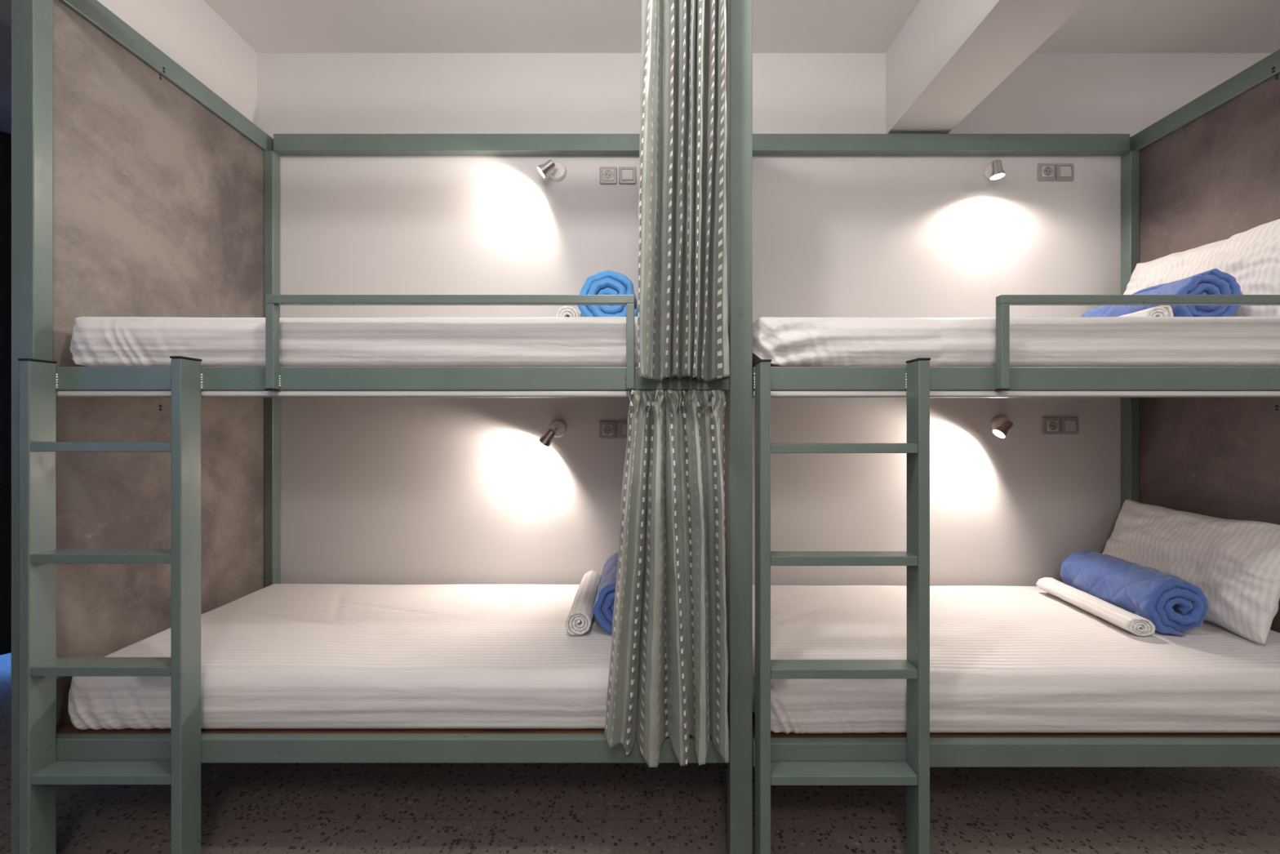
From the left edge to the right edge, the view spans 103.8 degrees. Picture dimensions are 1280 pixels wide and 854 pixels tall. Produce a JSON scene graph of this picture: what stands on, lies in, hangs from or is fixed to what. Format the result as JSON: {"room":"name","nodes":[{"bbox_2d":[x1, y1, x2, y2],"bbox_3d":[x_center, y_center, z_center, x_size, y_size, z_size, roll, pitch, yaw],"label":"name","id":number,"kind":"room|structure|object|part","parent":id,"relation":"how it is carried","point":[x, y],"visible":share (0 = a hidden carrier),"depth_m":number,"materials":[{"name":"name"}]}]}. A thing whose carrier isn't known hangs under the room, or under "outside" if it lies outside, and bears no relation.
{"room":"dormitory","nodes":[
{"label":"dormitory","id":0,"kind":"room"},
{"bbox_2d":[0,130,11,654],"bbox_3d":[-3.373,-0.180,2.688,2.053,2.780,0.087,0,0,0],"label":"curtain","id":1,"kind":"object","parent":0,"point":[5,138],"visible":0.02,"depth_m":2.67,"materials":[{"name":"black fabric"}]},
{"bbox_2d":[0,653,1279,853],"bbox_3d":[-0.350,1.330,1.240,10.100,0.100,5.600,0,0,0],"label":"floor","id":2,"kind":"structure","parent":0,"point":[246,808],"depth_m":1.66,"materials":[{"name":"stone"}]},
{"bbox_2d":[11,0,752,853],"bbox_3d":[-0.741,-0.045,1.880,2.128,2.648,1.016,0,0,0],"label":"bunk bed","id":3,"kind":"object","parent":2,"relation":"on","point":[145,500],"visible":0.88,"depth_m":1.46,"materials":[{"name":"green metal"}]},
{"bbox_3d":[-1.772,-0.045,1.465,0.065,2.648,0.050,0,0,0],"label":"post","id":4,"kind":"part","parent":3,"relation":"part of","materials":[{"name":"green metal"}]},
{"bbox_3d":[-1.685,0.548,1.406,0.028,1.460,0.066,0,0,0],"label":"ladder rail","id":5,"kind":"part","parent":3,"relation":"part of","materials":[{"name":"green metal"}]},
{"bbox_3d":[-1.761,-0.159,1.939,0.018,2.254,0.896,0,0,0],"label":"panel","id":6,"kind":"part","parent":3,"relation":"part of","materials":[{"name":"brown"}]},
{"bbox_3d":[-1.770,-1.329,1.939,0.060,0.081,0.896,0,0,0],"label":"rail","id":7,"kind":"part","parent":3,"relation":"part of","materials":[{"name":"green metal"}]},
{"bbox_3d":[-1.270,0.545,1.406,0.028,1.466,0.066,0,0,0],"label":"ladder rail","id":8,"kind":"part","parent":3,"relation":"part of","materials":[{"name":"green metal"}]},
{"bbox_3d":[-1.731,-0.004,2.363,0.042,2.567,0.050,0,0,0],"label":"post","id":9,"kind":"part","parent":3,"relation":"part of","materials":[{"name":"green metal"}]},
{"bbox_3d":[-1.044,-0.228,1.427,0.023,0.240,0.025,0,0,0],"label":"guard post","id":10,"kind":"part","parent":3,"relation":"part of","materials":[{"name":"green metal"}]},
{"bbox_2d":[67,583,612,729],"bbox_3d":[-0.741,0.803,1.901,1.951,0.181,0.888,0,0,0],"label":"mattress","id":11,"kind":"object","parent":3,"relation":"on","point":[275,655],"visible":0.68,"depth_m":1.52,"materials":[{"name":"white fabric"}]},
{"bbox_2d":[565,570,600,635],"bbox_3d":[-0.210,0.670,1.955,0.091,0.086,0.491,0,0,0],"label":"roll","id":12,"kind":"object","parent":11,"relation":"on","point":[578,622],"visible":0.98,"depth_m":1.79,"materials":[{"name":"white fabric"}]},
{"bbox_2d":[592,552,617,634],"bbox_3d":[-0.052,0.620,1.945,0.224,0.185,0.483,0,0,0],"label":"roll","id":13,"kind":"object","parent":11,"relation":"on","point":[603,606],"visible":0.2,"depth_m":1.72,"materials":[{"name":"blue fabric"}]},
{"bbox_2d":[69,316,638,366],"bbox_3d":[-0.741,-0.258,1.903,1.951,0.166,0.883,0,0,0],"label":"mattress","id":14,"kind":"object","parent":3,"relation":"on","point":[95,341],"visible":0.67,"depth_m":1.47,"materials":[{"name":"white fabric"}]},
{"bbox_2d":[555,305,582,316],"bbox_3d":[-0.254,-0.382,1.980,0.094,0.082,0.490,0,0,-2],"label":"roll","id":15,"kind":"object","parent":14,"relation":"on","point":[565,311],"visible":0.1,"depth_m":1.74,"materials":[{"name":"white fabric"}]},
{"bbox_2d":[577,270,637,316],"bbox_3d":[-0.105,-0.441,1.940,0.220,0.201,0.491,0,0,1],"label":"roll","id":16,"kind":"object","parent":14,"relation":"on","point":[608,282],"visible":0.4,"depth_m":1.71,"materials":[{"name":"blue fabric"}]},
{"bbox_3d":[-0.741,-1.328,2.364,1.937,0.080,0.047,0,0,0],"label":"rail","id":17,"kind":"part","parent":3,"relation":"part of","materials":[{"name":"green metal"}]},
{"bbox_3d":[-0.027,-0.228,1.427,0.023,0.240,0.025,0,0,0],"label":"guard post","id":18,"kind":"part","parent":3,"relation":"part of","materials":[{"name":"green metal"}]},
{"bbox_2d":[604,389,728,767],"bbox_3d":[0.075,0.393,1.370,0.346,0.991,0.137,0,0,0],"label":"curtain","id":19,"kind":"object","parent":3,"relation":"hanging from","point":[668,669],"visible":1,"depth_m":1.36,"materials":[{"name":"grey fabric"}]},
{"bbox_2d":[637,0,729,382],"bbox_3d":[0.120,-0.724,1.371,0.252,1.192,0.134,0,0,0],"label":"curtain","id":20,"kind":"object","parent":3,"relation":"hanging from","point":[682,301],"visible":1,"depth_m":1.34,"materials":[{"name":"grey fabric"}]},
{"bbox_3d":[0.291,-0.159,1.939,0.023,2.254,0.896,0,0,0],"label":"panel","id":21,"kind":"part","parent":3,"relation":"part of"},
{"bbox_3d":[0.291,-1.329,1.939,0.064,0.081,0.896,0,0,0],"label":"rail","id":22,"kind":"part","parent":3,"relation":"part of","materials":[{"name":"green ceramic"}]},
{"bbox_3d":[0.290,-0.045,1.465,0.065,2.648,0.050,0,0,0],"label":"post","id":23,"kind":"part","parent":3,"relation":"part of","materials":[{"name":"green metal"}]},
{"bbox_2d":[752,48,1279,853],"bbox_3d":[1.352,-0.045,1.880,2.056,2.648,1.016,0,0,0],"label":"bunk bed","id":24,"kind":"object","parent":2,"relation":"on","point":[1201,440],"visible":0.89,"depth_m":1.45,"materials":[{"name":"green metal"}]},
{"bbox_3d":[0.343,0.549,1.406,0.030,1.457,0.066,0,0,0],"label":"ladder rail","id":25,"kind":"part","parent":24,"relation":"part of","materials":[{"name":"green metal"}]},
{"bbox_3d":[0.778,0.547,1.406,0.031,1.461,0.066,0,0,0],"label":"ladder rail","id":26,"kind":"part","parent":24,"relation":"part of","materials":[{"name":"green metal"}]},
{"bbox_3d":[1.320,-1.328,2.364,1.929,0.080,0.047,0,0,0],"label":"rail","id":27,"kind":"part","parent":24,"relation":"part of","materials":[{"name":"green metal"}]},
{"bbox_3d":[1.030,-0.228,1.427,0.023,0.240,0.025,0,0,0],"label":"guard post","id":28,"kind":"part","parent":24,"relation":"part of","materials":[{"name":"green metal"}]},
{"bbox_2d":[752,585,1279,733],"bbox_3d":[1.309,0.813,1.901,1.952,0.186,0.888,0,0,0],"label":"mattress","id":29,"kind":"object","parent":24,"relation":"on","point":[1003,659],"visible":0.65,"depth_m":1.51,"materials":[{"name":"white fabric"}]},
{"bbox_2d":[1035,577,1155,635],"bbox_3d":[1.752,0.688,1.963,0.095,0.062,0.487,0,0,7],"label":"roll","id":30,"kind":"object","parent":29,"relation":"on","point":[1136,624],"visible":1,"depth_m":1.87,"materials":[{"name":"white fabric"}]},
{"bbox_2d":[1060,550,1208,635],"bbox_3d":[1.894,0.622,1.954,0.206,0.196,0.486,0,0,8],"label":"roll","id":31,"kind":"object","parent":29,"relation":"on","point":[1171,603],"visible":0.98,"depth_m":1.81,"materials":[{"name":"blue fabric"}]},
{"bbox_2d":[1102,498,1279,645],"bbox_3d":[2.141,0.521,1.965,0.224,0.389,0.665,0,0,3],"label":"pillow","id":32,"kind":"object","parent":29,"relation":"on","point":[1235,564],"visible":0.78,"depth_m":1.81,"materials":[{"name":"white fabric"}]},
{"bbox_2d":[752,316,1279,367],"bbox_3d":[1.309,-0.257,1.898,1.952,0.165,0.893,0,0,0],"label":"mattress","id":33,"kind":"object","parent":24,"relation":"on","point":[790,341],"visible":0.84,"depth_m":1.47,"materials":[{"name":"white fabric"}]},
{"bbox_2d":[1118,305,1173,316],"bbox_3d":[1.817,-0.382,1.968,0.090,0.083,0.492,0,0,6],"label":"roll","id":34,"kind":"object","parent":33,"relation":"on","point":[1162,310],"visible":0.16,"depth_m":1.74,"materials":[{"name":"white fabric"}]},
{"bbox_2d":[1080,268,1242,316],"bbox_3d":[1.967,-0.447,1.938,0.209,0.205,0.489,0,0,6],"label":"roll","id":35,"kind":"object","parent":33,"relation":"on","point":[1212,282],"visible":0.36,"depth_m":1.72,"materials":[{"name":"blue fabric"}]},
{"bbox_2d":[1123,218,1279,316],"bbox_3d":[2.195,-0.544,1.964,0.219,0.406,0.663,0,0,4],"label":"pillow","id":36,"kind":"object","parent":33,"relation":"on","point":[1252,255],"visible":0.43,"depth_m":1.80,"materials":[{"name":"white fabric"}]},
{"bbox_3d":[2.306,-0.004,2.363,0.042,2.567,0.050,0,0,0],"label":"post","id":37,"kind":"part","parent":24,"relation":"part of","materials":[{"name":"green metal"}]},
{"bbox_3d":[2.345,-1.329,1.939,0.060,0.081,0.896,0,0,0],"label":"rail","id":38,"kind":"part","parent":24,"relation":"part of","materials":[{"name":"green metal"}]},
{"bbox_3d":[2.336,-0.159,1.939,0.018,2.254,0.896,0,0,0],"label":"panel","id":39,"kind":"part","parent":24,"relation":"part of","materials":[{"name":"brown"}]},
{"bbox_2d":[0,0,1279,133],"bbox_3d":[-0.350,-1.830,1.240,10.100,0.100,5.600,0,0,0],"label":"ceiling","id":40,"kind":"structure","parent":0,"point":[268,26],"depth_m":2.22,"materials":[{"name":"paint"}]},
{"bbox_2d":[257,53,1271,586],"bbox_3d":[1.410,-0.250,2.450,6.580,3.060,0.120,0,0,0],"label":"wall","id":41,"kind":"structure","parent":0,"point":[374,491],"depth_m":2.39,"materials":[{"name":"white paint"}]},
{"bbox_2d":[0,0,257,126],"bbox_3d":[-1.995,-1.583,0.465,0.350,0.393,3.850,0,0,0],"label":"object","id":42,"kind":"structure","parent":41,"relation":"attached to","point":[190,33],"depth_m":2.08,"materials":[{"name":"white paint"}]},
{"bbox_2d":[537,159,566,180],"bbox_3d":[-0.413,-1.196,2.329,0.083,0.119,0.159,0,0,21],"label":"reading lamp","id":43,"kind":"object","parent":41,"relation":"attached to","point":[557,171],"visible":1,"depth_m":2.37,"materials":[{"name":"silver metal"}]},
{"bbox_2d":[538,419,566,446],"bbox_3d":[-0.407,0.028,2.333,0.084,0.125,0.140,0,0,17],"label":"reading lamp","id":44,"kind":"object","parent":41,"relation":"attached to","point":[557,428],"visible":1,"depth_m":2.37,"materials":[{"name":"silver metal"}]},
{"bbox_2d":[599,421,616,438],"bbox_3d":[-0.153,0.013,2.382,0.083,0.083,0.015,0,0,0],"label":"power socket","id":45,"kind":"object","parent":41,"relation":"attached to","point":[607,429],"visible":1,"depth_m":2.38,"materials":[{"name":"grey plastic"}]},
{"bbox_2d":[599,166,617,184],"bbox_3d":[-0.150,-1.195,2.382,0.083,0.083,0.015,0,0,0],"label":"power socket","id":46,"kind":"object","parent":41,"relation":"attached to","point":[608,175],"visible":1,"depth_m":2.38,"materials":[{"name":"grey plastic"}]},
{"bbox_2d":[617,421,627,438],"bbox_3d":[-0.062,0.013,2.383,0.083,0.083,0.015,0,0,0],"label":"light switch","id":47,"kind":"object","parent":41,"relation":"attached to","point":[622,425],"visible":0.58,"depth_m":2.38,"materials":[{"name":"grey plastic"}]},
{"bbox_2d":[618,166,635,184],"bbox_3d":[-0.060,-1.195,2.383,0.083,0.083,0.015,0,0,0],"label":"light switch","id":48,"kind":"object","parent":41,"relation":"attached to","point":[627,175],"visible":1,"depth_m":2.38,"materials":[{"name":"grey plastic"}]},
{"bbox_2d":[885,0,1087,133],"bbox_3d":[1.312,-1.583,0.465,0.286,0.393,3.850,0,0,0],"label":"beam","id":49,"kind":"structure","parent":41,"relation":"attached to","point":[948,56],"depth_m":1.97,"materials":[{"name":"white paint"}]},
{"bbox_2d":[983,159,1005,180],"bbox_3d":[1.645,-1.195,2.332,0.076,0.123,0.175,0,0,32],"label":"reading lamp","id":50,"kind":"object","parent":41,"relation":"attached to","point":[993,171],"visible":1,"depth_m":2.27,"materials":[{"name":"silver metal"}]},
{"bbox_3d":[1.621,-1.142,2.279,0.049,0.012,0.049,0,0,0],"label":"bulb","id":51,"kind":"part","parent":50,"relation":"part of","materials":[{"name":"white glass"}]},
{"bbox_2d":[991,416,1013,438],"bbox_3d":[1.675,0.001,2.325,0.079,0.103,0.194,0,0,32],"label":"reading lamp","id":52,"kind":"object","parent":41,"relation":"attached to","point":[1001,425],"visible":1,"depth_m":2.27,"materials":[{"name":"silver metal"}]},
{"bbox_3d":[1.630,0.025,2.274,0.038,0.039,0.049,0,0,0],"label":"bulb","id":53,"kind":"part","parent":52,"relation":"part of","materials":[{"name":"white glass"}]},
{"bbox_2d":[1036,163,1055,181],"bbox_3d":[1.931,-1.210,2.382,0.083,0.083,0.015,0,0,0],"label":"power socket","id":54,"kind":"object","parent":41,"relation":"attached to","point":[1045,171],"visible":1,"depth_m":2.38,"materials":[{"name":"grey plastic"}]},
{"bbox_2d":[1041,417,1060,434],"bbox_3d":[1.954,-0.005,2.382,0.083,0.083,0.015,0,0,0],"label":"power socket","id":55,"kind":"object","parent":41,"relation":"attached to","point":[1050,425],"visible":1,"depth_m":2.38,"materials":[{"name":"grey plastic"}]},
{"bbox_2d":[1055,163,1073,181],"bbox_3d":[2.017,-1.210,2.383,0.083,0.083,0.015,0,0,0],"label":"light switch","id":56,"kind":"object","parent":41,"relation":"attached to","point":[1064,171],"visible":1,"depth_m":2.38,"materials":[{"name":"grey plastic"}]},
{"bbox_2d":[1060,417,1078,434],"bbox_3d":[2.040,-0.005,2.383,0.083,0.083,0.015,0,0,0],"label":"light switch","id":57,"kind":"object","parent":41,"relation":"attached to","point":[1068,425],"visible":1,"depth_m":2.38,"materials":[{"name":"grey plastic"}]}
]}

